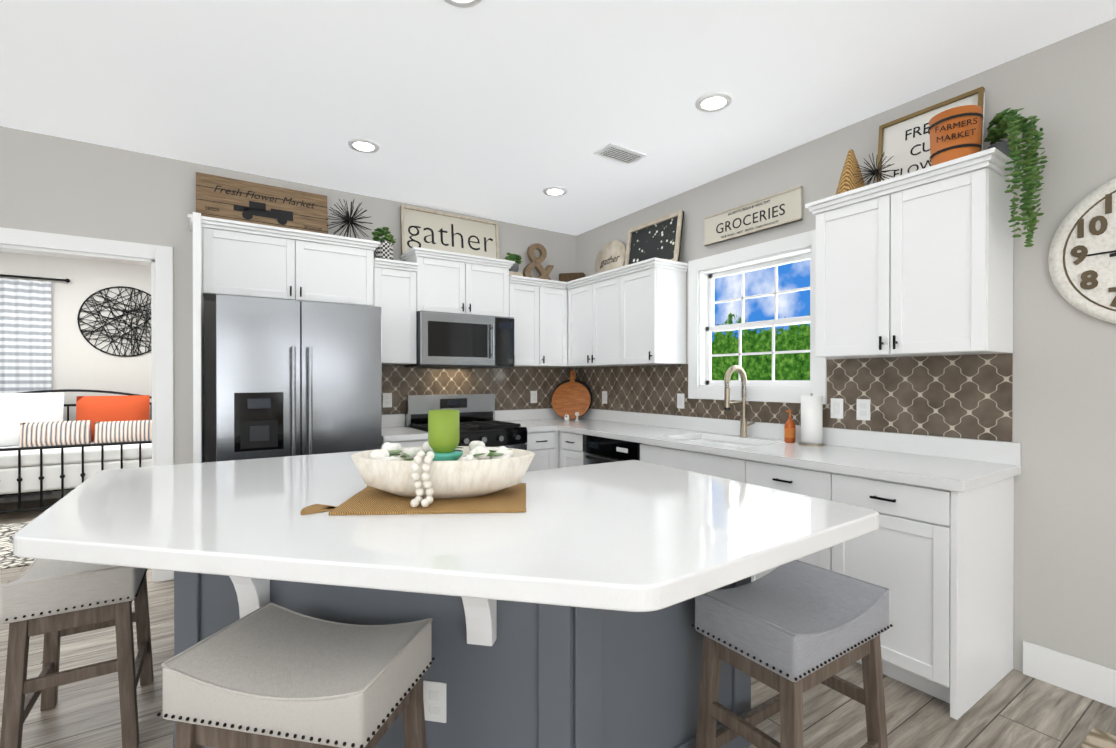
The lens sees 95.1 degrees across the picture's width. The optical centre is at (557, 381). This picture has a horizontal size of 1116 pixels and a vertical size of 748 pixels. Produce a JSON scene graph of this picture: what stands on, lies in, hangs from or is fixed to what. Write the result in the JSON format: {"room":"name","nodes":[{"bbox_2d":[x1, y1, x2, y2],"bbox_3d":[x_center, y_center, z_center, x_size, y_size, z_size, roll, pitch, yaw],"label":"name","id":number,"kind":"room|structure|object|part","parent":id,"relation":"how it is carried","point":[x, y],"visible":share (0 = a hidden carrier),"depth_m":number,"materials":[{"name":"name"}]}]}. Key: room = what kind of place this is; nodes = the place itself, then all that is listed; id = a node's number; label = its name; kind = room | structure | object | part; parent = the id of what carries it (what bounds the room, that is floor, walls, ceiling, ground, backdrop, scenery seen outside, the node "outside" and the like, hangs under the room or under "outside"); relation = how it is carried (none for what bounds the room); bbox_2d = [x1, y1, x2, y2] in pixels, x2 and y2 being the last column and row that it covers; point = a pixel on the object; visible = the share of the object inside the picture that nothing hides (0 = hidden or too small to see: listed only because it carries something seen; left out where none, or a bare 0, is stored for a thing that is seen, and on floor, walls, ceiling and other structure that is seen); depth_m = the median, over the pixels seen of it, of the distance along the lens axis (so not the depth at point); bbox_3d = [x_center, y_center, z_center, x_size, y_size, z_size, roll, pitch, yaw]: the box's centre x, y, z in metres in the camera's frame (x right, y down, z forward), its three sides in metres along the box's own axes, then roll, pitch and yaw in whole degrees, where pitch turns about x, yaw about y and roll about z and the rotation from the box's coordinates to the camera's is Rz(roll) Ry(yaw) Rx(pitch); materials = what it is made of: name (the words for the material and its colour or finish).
{"room":"kitchen","nodes":[
{"label":"kitchen","id":0,"kind":"room"},
{"bbox_2d":[0,251,151,420],"bbox_3d":[-5.271,-0.090,5.834,3.900,2.740,0.120,0,0,-33],"label":"wall","id":1,"kind":"structure","parent":0,"point":[79,361],"depth_m":5.76,"materials":[{"name":"paint"}]},
{"bbox_2d":[0,274,69,500],"bbox_3d":[-5.905,0.061,5.289,1.252,2.382,0.044,0,0,-33],"label":"curtain","id":2,"kind":"object","parent":1,"relation":"hanging from","point":[25,339],"visible":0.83,"depth_m":5.45,"materials":[{"name":"white fabric"}]},
{"bbox_2d":[0,490,71,502],"bbox_3d":[-5.234,1.213,5.783,3.660,0.135,0.014,0,0,-33],"label":"baseboard","id":3,"kind":"structure","parent":1,"relation":"attached to","point":[55,494],"depth_m":5.56,"materials":[{"name":"white"}]},
{"bbox_2d":[77,286,151,356],"bbox_3d":[-5.017,-0.690,5.911,0.814,0.814,0.020,0,0,-33],"label":"art","id":4,"kind":"object","parent":1,"relation":"attached to","point":[133,310],"visible":0.79,"depth_m":5.89,"materials":[{"name":"black metal"}]},
{"bbox_2d":[0,126,575,464],"bbox_3d":[-2.971,-0.079,3.099,7.720,2.740,0.120,0,0,-33],"label":"wall","id":5,"kind":"structure","parent":0,"point":[55,184],"depth_m":3.30,"materials":[{"name":"paint"}]},
{"bbox_2d":[0,227,173,581],"bbox_3d":[-2.933,0.210,3.125,0.934,2.162,0.158,0,0,-33],"label":"door frame","id":6,"kind":"structure","parent":5,"relation":"attached to","point":[158,259],"depth_m":3.27,"materials":[{"name":"white wood"}]},
{"bbox_2d":[199,215,374,305],"bbox_3d":[-1.855,-0.778,3.563,1.022,0.463,0.328,0,0,-33],"label":"upper cabinet","id":7,"kind":"object","parent":5,"relation":"attached to","point":[237,258],"depth_m":3.39,"materials":[{"name":"white wood"}]},
{"bbox_2d":[196,172,327,233],"bbox_3d":[-2.049,-1.197,3.576,0.800,0.370,0.068,0,0,-33],"label":"sign","id":8,"kind":"object","parent":7,"relation":"on","point":[220,197],"visible":0.85,"depth_m":3.55,"materials":[{"name":"brown wood"}]},
{"bbox_2d":[327,199,372,238],"bbox_3d":[-1.538,-1.187,3.773,0.318,0.335,0.324,0,0,-33],"label":"urchin","id":9,"kind":"object","parent":7,"relation":"on","point":[348,220],"visible":1,"depth_m":3.76,"materials":[{"name":"black metal"}]},
{"bbox_2d":[375,258,418,364],"bbox_3d":[-1.297,-0.512,3.934,0.316,0.758,0.328,0,0,-33],"label":"upper cabinet","id":10,"kind":"object","parent":5,"relation":"attached to","point":[396,282],"depth_m":3.81,"materials":[{"name":"white wood"}]},
{"bbox_2d":[371,227,396,259],"bbox_3d":[-1.336,-1.039,3.917,0.201,0.292,0.202,0,0,-33],"label":"plant pot","id":11,"kind":"object","parent":10,"relation":"on","point":[384,249],"visible":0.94,"depth_m":3.86,"materials":[{"name":"green plant"}]},
{"bbox_2d":[403,247,510,316],"bbox_3d":[-0.834,-0.774,4.239,0.794,0.476,0.328,0,0,-33],"label":"upper cabinet","id":12,"kind":"object","parent":5,"relation":"attached to","point":[451,282],"depth_m":4.08,"materials":[{"name":"white wood"}]},
{"bbox_2d":[400,205,498,258],"bbox_3d":[-0.899,-1.217,4.330,0.860,0.402,0.080,0,0,-33],"label":"gather sign","id":13,"kind":"object","parent":12,"relation":"on","point":[430,229],"visible":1,"depth_m":4.31,"materials":[{"name":"beige wood"}]},
{"bbox_2d":[405,310,513,367],"bbox_3d":[-0.793,-0.323,4.178,0.788,0.416,0.462,0,0,-33],"label":"microwave","id":14,"kind":"object","parent":12,"relation":"attached to","point":[450,340],"visible":1,"depth_m":3.99,"materials":[{"name":"grey metal"}]},
{"bbox_3d":[-0.525,-0.323,4.107,0.022,0.276,0.046,0,0,-33],"label":"handle","id":15,"kind":"part","parent":14,"relation":"part of","materials":[{"name":"silver metal"}]},
{"bbox_2d":[381,365,572,426],"bbox_3d":[-0.683,-0.075,4.535,2.040,0.920,0.007,0,0,-33],"label":"tile backsplash","id":16,"kind":"structure","parent":5,"relation":"attached to","point":[511,387],"depth_m":4.52,"materials":[{"name":"brown tile"}]},
{"bbox_2d":[383,393,391,407],"bbox_3d":[-1.363,0.152,4.077,0.070,0.115,0.008,0,0,-33],"label":"electrical outlet","id":17,"kind":"object","parent":16,"relation":"attached to","point":[387,399],"visible":1,"depth_m":4.07,"materials":[{"name":"white plastic"}]},
{"bbox_2d":[530,391,536,402],"bbox_3d":[-0.229,0.149,4.827,0.070,0.115,0.008,0,0,-33],"label":"electrical outlet","id":18,"kind":"object","parent":16,"relation":"attached to","point":[533,396],"visible":1,"depth_m":4.82,"materials":[{"name":"white plastic"}]},
{"bbox_2d":[511,275,534,366],"bbox_3d":[-0.356,-0.514,4.556,0.352,0.758,0.328,0,0,-33],"label":"upper cabinet","id":19,"kind":"object","parent":5,"relation":"attached to","point":[522,288],"depth_m":4.41,"materials":[{"name":"white wood"}]},
{"bbox_2d":[509,271,522,275],"bbox_3d":[-0.396,-0.928,4.523,0.150,0.066,0.116,0,0,-37],"label":"books","id":20,"kind":"object","parent":19,"relation":"on","point":[516,273],"visible":0.29,"depth_m":4.48,"materials":[{"name":"beige paper"}]},
{"bbox_2d":[504,253,521,271],"bbox_3d":[-0.403,-1.049,4.526,0.179,0.175,0.157,0,0,-33],"label":"plant pot","id":21,"kind":"object","parent":20,"relation":"on","point":[518,261],"visible":0.88,"depth_m":4.49,"materials":[{"name":"grey"}]},
{"bbox_2d":[523,243,553,279],"bbox_3d":[-0.175,-1.087,4.752,0.332,0.380,0.044,0,0,-33],"label":"decor","id":22,"kind":"object","parent":19,"relation":"on","point":[535,263],"visible":0.77,"depth_m":4.73,"materials":[{"name":"brown wood"}]},
{"bbox_2d":[535,278,566,366],"bbox_3d":[-0.126,-0.515,4.675,0.372,0.758,0.383,0,0,-33],"label":"upper cabinet","id":23,"kind":"object","parent":5,"relation":"attached to","point":[550,295],"depth_m":4.56,"materials":[{"name":"white wood"}]},
{"bbox_2d":[0,498,1115,747],"bbox_3d":[-1.578,1.329,0.998,7.720,0.060,12.270,0,0,-33],"label":"floor","id":24,"kind":"structure","parent":0,"point":[1014,708],"depth_m":2.01,"materials":[{"name":"brown wood"}]},
{"bbox_2d":[0,521,34,568],"bbox_3d":[-4.228,1.282,4.125,1.450,0.008,1.510,0,0,-33],"label":"bedroom rug","id":25,"kind":"object","parent":24,"relation":"on","point":[9,558],"visible":0.11,"depth_m":3.89,"materials":[{"name":"white carpet"}]},
{"bbox_2d":[0,389,151,513],"bbox_3d":[-5.051,0.682,5.131,2.046,1.184,1.053,0,0,-33],"label":"frame","id":26,"kind":"object","parent":24,"relation":"on","point":[41,476],"visible":0.4,"depth_m":4.86,"materials":[{"name":"black metal"}]},
{"bbox_2d":[0,442,151,494],"bbox_3d":[-5.050,0.843,5.131,1.940,0.360,0.953,0,0,-33],"label":"mattress","id":27,"kind":"object","parent":26,"relation":"on","point":[30,469],"visible":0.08,"depth_m":4.83,"materials":[{"name":"white fabric"}]},
{"bbox_2d":[0,393,63,445],"bbox_3d":[-5.622,0.391,5.197,0.850,0.534,0.231,0,0,-33],"label":"bed pillow","id":28,"kind":"object","parent":27,"relation":"on","point":[31,419],"depth_m":5.22,"materials":[{"name":"white fabric"}]},
{"bbox_2d":[16,417,91,446],"bbox_3d":[-5.133,0.536,5.221,0.520,0.245,0.157,0,0,-39],"label":"bed pillow","id":29,"kind":"object","parent":27,"relation":"on","point":[28,433],"depth_m":5.18,"materials":[{"name":"white fabric"}]},
{"bbox_2d":[76,395,149,420],"bbox_3d":[-4.926,0.409,5.657,0.620,0.494,0.228,0,0,-33],"label":"bed pillow","id":30,"kind":"object","parent":27,"relation":"on","point":[101,408],"depth_m":5.60,"materials":[{"name":"orange fabric"}]},
{"bbox_2d":[88,417,151,442],"bbox_3d":[-4.688,0.545,5.527,0.500,0.225,0.155,0,0,-33],"label":"bed pillow","id":31,"kind":"object","parent":27,"relation":"on","point":[125,429],"depth_m":5.48,"materials":[{"name":"white fabric"}]},
{"bbox_2d":[0,559,153,747],"bbox_3d":[-1.763,0.968,1.911,0.347,0.654,0.522,0,0,-33],"label":"seat","id":32,"kind":"object","parent":24,"relation":"on","point":[53,601],"visible":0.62,"depth_m":1.75,"materials":[{"name":"fabric"}]},
{"bbox_2d":[157,602,434,747],"bbox_3d":[-0.623,0.970,1.275,0.522,0.654,0.347,0,0,12],"label":"seat","id":33,"kind":"object","parent":24,"relation":"on","point":[270,675],"visible":1,"depth_m":1.17,"materials":[{"name":"fabric"}]},
{"bbox_2d":[216,294,381,461],"bbox_3d":[-1.719,0.392,3.388,0.910,1.773,0.742,0,0,-33],"label":"fridge","id":34,"kind":"object","parent":24,"relation":"on","point":[295,378],"visible":0.65,"depth_m":3.09,"materials":[{"name":"grey metal"}]},
{"bbox_3d":[-1.552,0.231,3.091,0.114,0.880,0.063,0,0,-33],"label":"handle","id":35,"kind":"part","parent":34,"relation":"part of","materials":[{"name":"silver metal"}]},
{"bbox_2d":[382,439,427,447],"bbox_3d":[-1.214,0.848,3.796,0.334,0.876,0.655,0,0,-33],"label":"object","id":36,"kind":"object","parent":24,"relation":"on","point":[409,443],"depth_m":3.57,"materials":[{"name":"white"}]},
{"bbox_2d":[382,414,427,441],"bbox_3d":[-1.216,0.338,3.796,0.336,0.140,0.653,0,0,-33],"label":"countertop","id":37,"kind":"structure","parent":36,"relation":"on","point":[393,425],"depth_m":3.74,"materials":[{"name":"stone"}]},
{"bbox_2d":[173,571,750,747],"bbox_3d":[-0.519,0.859,1.891,1.926,0.869,1.906,0,0,-33],"label":"kitchen island","id":38,"kind":"object","parent":24,"relation":"on","point":[504,674],"visible":0.4,"depth_m":1.48,"materials":[{"name":"grey paint"}]},
{"bbox_2d":[13,450,878,611],"bbox_3d":[-0.468,0.399,1.807,2.068,0.050,2.159,0,0,-33],"label":"island countertop","id":39,"kind":"structure","parent":38,"relation":"on","point":[634,536],"depth_m":1.28,"materials":[{"name":"stone"}]},
{"bbox_2d":[301,483,525,514],"bbox_3d":[-0.425,0.370,1.624,0.645,0.008,0.370,0,0,-3],"label":"mat","id":40,"kind":"object","parent":39,"relation":"on","point":[368,500],"visible":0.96,"depth_m":1.52,"materials":[{"name":"brown wicker"}]},
{"bbox_2d":[351,446,534,498],"bbox_3d":[-0.375,0.300,1.676,0.533,0.129,0.441,0,0,-33],"label":"dough bowl","id":41,"kind":"object","parent":40,"relation":"on","point":[461,479],"visible":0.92,"depth_m":1.54,"materials":[{"name":"white wood"}]},
{"bbox_2d":[410,451,434,506],"bbox_3d":[-0.403,0.286,1.503,0.075,0.158,0.090,0,0,-33],"label":"bead garland","id":42,"kind":"object","parent":41,"relation":"in","point":[417,484],"visible":1,"depth_m":1.48,"materials":[{"name":"white wood"}]},
{"bbox_2d":[370,441,513,460],"bbox_3d":[-0.377,0.242,1.675,0.432,0.078,0.346,0,0,-33],"label":"stems","id":43,"kind":"object","parent":41,"relation":"in","point":[477,449],"visible":0.69,"depth_m":1.65,"materials":[{"name":"white"}]},
{"bbox_2d":[425,449,462,460],"bbox_3d":[-0.375,0.286,1.676,0.124,0.108,0.124,0,0,-33],"label":"candle holder","id":44,"kind":"object","parent":41,"relation":"in","point":[455,455],"visible":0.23,"depth_m":1.63,"materials":[{"name":"teal glass"}]},
{"bbox_2d":[428,409,458,452],"bbox_3d":[-0.375,0.163,1.676,0.100,0.135,0.100,0,0,-33],"label":"candle cup","id":45,"kind":"object","parent":44,"relation":"on","point":[443,430],"visible":1,"depth_m":1.63,"materials":[{"name":"green glass"}]},
{"bbox_2d":[406,394,526,449],"bbox_3d":[-0.725,0.694,4.065,0.769,1.163,0.692,0,0,-33],"label":"range","id":46,"kind":"object","parent":24,"relation":"on","point":[478,421],"visible":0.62,"depth_m":4.12,"materials":[{"name":"grey metal"}]},
{"bbox_2d":[525,430,557,471],"bbox_3d":[-0.298,0.846,4.423,0.327,0.876,0.621,0,0,-33],"label":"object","id":47,"kind":"object","parent":24,"relation":"on","point":[544,444],"depth_m":4.17,"materials":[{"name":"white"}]},
{"bbox_2d":[495,409,557,431],"bbox_3d":[-0.309,0.336,4.380,0.267,0.140,0.678,0,0,-33],"label":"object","id":48,"kind":"object","parent":47,"relation":"on","point":[535,420],"depth_m":4.67,"materials":[{"name":"stone"}]},
{"bbox_2d":[558,431,582,467],"bbox_3d":[0.192,0.845,4.536,0.616,0.876,0.974,0,0,-33],"label":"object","id":49,"kind":"object","parent":24,"relation":"on","point":[570,445],"depth_m":4.11,"materials":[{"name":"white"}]},
{"bbox_2d":[583,434,641,464],"bbox_3d":[0.610,0.849,3.846,0.625,0.875,0.626,0,0,-33],"label":"dishwasher","id":50,"kind":"object","parent":24,"relation":"on","point":[597,450],"visible":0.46,"depth_m":3.69,"materials":[{"name":"black metal"}]},
{"bbox_2d":[692,560,892,747],"bbox_3d":[0.723,0.969,1.578,0.522,0.654,0.347,0,0,-33],"label":"seat","id":51,"kind":"object","parent":24,"relation":"on","point":[792,632],"visible":1,"depth_m":1.51,"materials":[{"name":"grey fabric"}]},
{"bbox_2d":[640,439,1013,719],"bbox_3d":[1.288,0.852,2.852,0.646,0.876,1.771,0,0,-33],"label":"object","id":52,"kind":"object","parent":24,"relation":"on","point":[938,563],"depth_m":2.11,"materials":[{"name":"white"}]},
{"bbox_2d":[546,408,1020,491],"bbox_3d":[0.838,0.446,3.503,0.678,0.354,3.408,0,0,-33],"label":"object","id":53,"kind":"object","parent":52,"relation":"on","point":[955,464],"depth_m":2.67,"materials":[{"name":"stone"}]},
{"bbox_2d":[552,371,590,418],"bbox_3d":[0.124,0.128,4.829,0.290,0.459,0.290,0,0,-33],"label":"cutting board","id":54,"kind":"object","parent":53,"relation":"on","point":[571,397],"visible":0.92,"depth_m":4.82,"materials":[{"name":"brown wood"}]},
{"bbox_2d":[564,412,578,420],"bbox_3d":[0.126,0.324,4.708,0.110,0.080,0.114,0,0,-33],"label":"trinkets","id":55,"kind":"object","parent":53,"relation":"on","point":[566,417],"visible":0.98,"depth_m":4.70,"materials":[{"name":"white ceramic"}]},
{"bbox_2d":[551,379,592,415],"bbox_3d":[0.133,0.168,4.875,0.308,0.378,0.308,0,0,-33],"label":"tray","id":56,"kind":"object","parent":53,"relation":"on","point":[583,384],"visible":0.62,"depth_m":4.90,"materials":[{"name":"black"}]},
{"bbox_2d":[724,365,754,436],"bbox_3d":[1.182,0.133,3.317,0.217,0.473,0.116,0,0,-33],"label":"faucet","id":57,"kind":"object","parent":53,"relation":"on","point":[727,402],"visible":1,"depth_m":3.36,"materials":[{"name":"silver metal"}]},
{"bbox_2d":[784,410,795,442],"bbox_3d":[1.403,0.273,3.085,0.064,0.195,0.063,0,0,-33],"label":"soap bottle","id":58,"kind":"object","parent":53,"relation":"on","point":[789,431],"visible":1,"depth_m":3.06,"materials":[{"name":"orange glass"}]},
{"bbox_2d":[798,393,824,445],"bbox_3d":[1.477,0.221,2.973,0.140,0.300,0.140,0,0,-33],"label":"paper towel","id":59,"kind":"object","parent":53,"relation":"on","point":[811,418],"visible":1,"depth_m":2.92,"materials":[{"name":"white paper"}]},
{"bbox_2d":[1080,727,1115,747],"bbox_3d":[1.833,1.297,-0.076,2.425,0.011,3.115,0,0,-33],"label":"living room rug","id":60,"kind":"object","parent":24,"relation":"on","point":[1096,738],"visible":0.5,"depth_m":1.82,"materials":[{"name":"beige carpet"}]},
{"bbox_2d":[0,0,1115,235],"bbox_3d":[-1.578,-1.470,0.987,7.720,0.060,12.270,0,0,-33],"label":"ceiling","id":61,"kind":"structure","parent":0,"point":[506,110],"depth_m":2.46,"materials":[{"name":"white paint"}]},
{"bbox_2d":[348,138,379,152],"bbox_3d":[-1.192,-1.444,3.131,0.184,0.010,0.184,0,0,-33],"label":"recessed light","id":62,"kind":"object","parent":61,"relation":"in","point":[363,145],"visible":0.98,"depth_m":3.12,"materials":[{"name":"white"}]},
{"bbox_2d":[444,0,481,7],"bbox_3d":[-0.359,-1.439,1.872,0.184,0.010,0.184,0,0,-33],"label":"recessed light","id":63,"kind":"object","parent":61,"relation":"in","point":[464,3],"visible":1,"depth_m":1.93,"materials":[{"name":"white"}]},
{"bbox_2d":[543,186,566,195],"bbox_3d":[-0.023,-1.447,3.892,0.184,0.010,0.184,0,0,-33],"label":"recessed light","id":64,"kind":"object","parent":61,"relation":"in","point":[554,191],"visible":0.94,"depth_m":3.88,"materials":[{"name":"white"}]},
{"bbox_2d":[594,143,646,164],"bbox_3d":[0.399,-1.444,3.254,0.300,0.010,0.170,0,0,-33],"label":"ceiling vent","id":65,"kind":"object","parent":61,"relation":"in","point":[618,153],"visible":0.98,"depth_m":3.24,"materials":[{"name":"white metal"}]},
{"bbox_2d":[695,92,731,111],"bbox_3d":[0.805,-1.442,2.641,0.184,0.010,0.184,0,0,-33],"label":"recessed light","id":66,"kind":"object","parent":61,"relation":"in","point":[714,102],"visible":0.98,"depth_m":2.63,"materials":[{"name":"white"}]},
{"bbox_2d":[576,18,1115,671],"bbox_3d":[2.604,-0.073,1.558,0.120,2.740,8.600,0,0,-33],"label":"wall","id":67,"kind":"structure","parent":0,"point":[1064,480],"depth_m":2.19,"materials":[{"name":"paint"}]},
{"bbox_2d":[567,266,622,366],"bbox_3d":[0.414,-0.514,4.410,0.381,0.758,0.802,0,0,-33],"label":"upper cabinet","id":68,"kind":"object","parent":67,"relation":"attached to","point":[594,302],"depth_m":4.30,"materials":[{"name":"white wood"}]},
{"bbox_2d":[559,272,585,281],"bbox_3d":[0.138,-0.963,4.894,0.240,0.130,0.130,0,0,12],"label":"woven basket","id":69,"kind":"object","parent":68,"relation":"on","point":[565,277],"visible":0.46,"depth_m":4.83,"materials":[{"name":"wicker"}]},
{"bbox_2d":[595,240,625,273],"bbox_3d":[0.468,-1.077,4.560,0.061,0.360,0.420,0,0,-33],"label":"gather sign","id":70,"kind":"object","parent":68,"relation":"on","point":[611,255],"visible":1,"depth_m":4.54,"materials":[{"name":"beige wood"}]},
{"bbox_2d":[623,257,687,365],"bbox_3d":[0.721,-0.512,3.994,0.327,0.758,0.442,0,0,-33],"label":"upper cabinet","id":71,"kind":"object","parent":67,"relation":"attached to","point":[654,289],"depth_m":3.83,"materials":[{"name":"white wood"}]},
{"bbox_2d":[624,210,683,265],"bbox_3d":[0.758,-1.095,4.104,0.088,0.401,0.600,0,0,-33],"label":"framed picture","id":72,"kind":"object","parent":71,"relation":"on","point":[661,237],"visible":0.67,"depth_m":4.07,"materials":[{"name":"brown wood"}]},
{"bbox_2d":[704,186,802,245],"bbox_3d":[1.275,-1.085,3.409,0.026,0.200,0.740,0,0,-33],"label":"sign","id":73,"kind":"object","parent":67,"relation":"attached to","point":[777,209],"visible":1,"depth_m":3.36,"materials":[{"name":"beige wood"}]},
{"bbox_2d":[688,230,826,403],"bbox_3d":[1.332,-0.385,3.459,0.139,1.036,1.051,0,0,-33],"label":"window","id":74,"kind":"structure","parent":67,"relation":"in","point":[704,273],"depth_m":3.47,"materials":[{"name":"white wood"}]},
{"bbox_2d":[573,354,1012,441],"bbox_3d":[1.105,0.069,3.697,0.019,0.397,3.377,0,0,-33],"label":"tile backsplash","id":75,"kind":"structure","parent":67,"relation":"attached to","point":[965,396],"depth_m":2.73,"materials":[{"name":"brown tile"}]},
{"bbox_2d":[602,391,606,403],"bbox_3d":[0.430,0.150,4.714,0.008,0.115,0.070,0,0,-33],"label":"electrical outlet","id":76,"kind":"object","parent":75,"relation":"attached to","point":[604,397],"visible":1,"depth_m":4.71,"materials":[{"name":"white plastic"}]},
{"bbox_2d":[677,393,684,408],"bbox_3d":[0.945,0.153,3.933,0.012,0.115,0.070,0,0,-33],"label":"electrical outlet","id":77,"kind":"object","parent":75,"relation":"attached to","point":[680,400],"visible":1,"depth_m":3.93,"materials":[{"name":"white plastic"}]},
{"bbox_2d":[831,398,842,418],"bbox_3d":[1.604,0.157,2.936,0.012,0.115,0.070,0,0,-33],"label":"electrical outlet","id":78,"kind":"object","parent":75,"relation":"attached to","point":[836,407],"visible":1,"depth_m":2.93,"materials":[{"name":"white plastic"}]},
{"bbox_2d":[856,399,869,419],"bbox_3d":[1.686,0.157,2.817,0.008,0.115,0.070,0,0,-33],"label":"electrical outlet","id":79,"kind":"object","parent":75,"relation":"attached to","point":[863,409],"visible":1,"depth_m":2.81,"materials":[{"name":"white plastic"}]},
{"bbox_2d":[811,147,1018,358],"bbox_3d":[1.707,-0.536,2.504,0.327,0.818,0.730,0,0,-33],"label":"upper cabinet","id":80,"kind":"object","parent":67,"relation":"attached to","point":[917,263],"depth_m":2.32,"materials":[{"name":"white wood"}]},
{"bbox_2d":[835,149,864,194],"bbox_3d":[1.576,-1.099,2.745,0.170,0.300,0.167,0,0,-33],"label":"cone","id":81,"kind":"object","parent":80,"relation":"on","point":[848,180],"visible":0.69,"depth_m":2.71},
{"bbox_2d":[853,152,893,185],"bbox_3d":[1.592,-1.049,2.570,0.186,0.190,0.175,0,0,-33],"label":"urchin","id":82,"kind":"object","parent":80,"relation":"on","point":[874,172],"visible":0.94,"depth_m":2.56,"materials":[{"name":"black metal"}]},
{"bbox_2d":[876,86,984,182],"bbox_3d":[1.818,-1.149,2.515,0.072,0.401,0.440,0,0,-33],"label":"sign","id":83,"kind":"object","parent":80,"relation":"on","point":[904,141],"visible":0.38,"depth_m":2.57,"materials":[{"name":"wood"},{"name":"white painted board"},{"name":"black paint"}]},
{"bbox_2d":[928,105,982,165],"bbox_3d":[1.772,-1.067,2.280,0.212,0.240,0.199,0,0,-33],"label":"bucket","id":84,"kind":"object","parent":80,"relation":"on","point":[955,133],"visible":0.92,"depth_m":2.21,"materials":[{"name":"orange metal"}]},
{"bbox_2d":[984,108,1047,246],"bbox_3d":[1.888,-0.881,2.149,0.366,0.630,0.222,0,0,-33],"label":"trailing plant","id":85,"kind":"object","parent":80,"relation":"on","point":[1012,124],"visible":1,"depth_m":2.08,"materials":[{"name":"green plant"}]},
{"bbox_2d":[1023,640,1115,707],"bbox_3d":[3.457,1.229,0.149,0.015,0.147,5.060,0,0,-33],"label":"baseboard","id":86,"kind":"structure","parent":67,"relation":"attached to","point":[1090,680],"depth_m":2.13,"materials":[{"name":"white wood"}]},
{"bbox_2d":[1048,178,1115,323],"bbox_3d":[2.269,-0.514,1.923,0.032,0.620,0.620,0,0,-33],"label":"wall clock","id":87,"kind":"object","parent":67,"relation":"attached to","point":[1065,271],"visible":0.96,"depth_m":2.07,"materials":[{"name":"white"}]},
{"bbox_2d":[1070,245,1087,264],"bbox_3d":[2.145,-0.518,2.099,0.012,0.080,0.051,0,0,-33],"label":"number","id":88,"kind":"object","parent":87,"relation":"attached to","point":[1082,254],"visible":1,"depth_m":2.09,"materials":[{"name":"brown"}]},
{"bbox_2d":[1080,270,1097,289],"bbox_3d":[2.161,-0.411,2.075,0.012,0.078,0.052,0,0,-33],"label":"number","id":89,"kind":"object","parent":87,"relation":"attached to","point":[1092,279],"visible":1,"depth_m":2.07,"materials":[{"name":"brown"}]},
{"bbox_2d":[1077,216,1107,237],"bbox_3d":[2.165,-0.626,2.067,0.012,0.079,0.085,0,0,-33],"label":"number","id":90,"kind":"object","parent":87,"relation":"attached to","point":[1092,225],"visible":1,"depth_m":2.06,"materials":[{"name":"brown"}]},
{"bbox_2d":[1105,193,1111,213],"bbox_3d":[2.204,-0.705,2.008,0.012,0.076,0.068,0,0,-33],"label":"number","id":91,"kind":"object","parent":87,"relation":"attached to","point":[1108,203],"visible":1,"depth_m":2.02,"materials":[{"name":"brown"}]},
{"bbox_2d":[1108,287,1115,306],"bbox_3d":[2.206,-0.331,2.007,0.012,0.078,0.054,0,0,-33],"label":"number","id":92,"kind":"object","parent":87,"relation":"attached to","point":[1113,302],"visible":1,"depth_m":2.02,"materials":[{"name":"brown"}]},
{"label":"outside","id":93,"kind":"structure","parent":0,"visible":0},
{"bbox_2d":[712,259,809,380],"bbox_3d":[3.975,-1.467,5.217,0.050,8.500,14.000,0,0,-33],"label":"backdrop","id":94,"kind":"structure","parent":93,"point":[791,280],"depth_m":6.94,"materials":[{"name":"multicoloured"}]}
]}

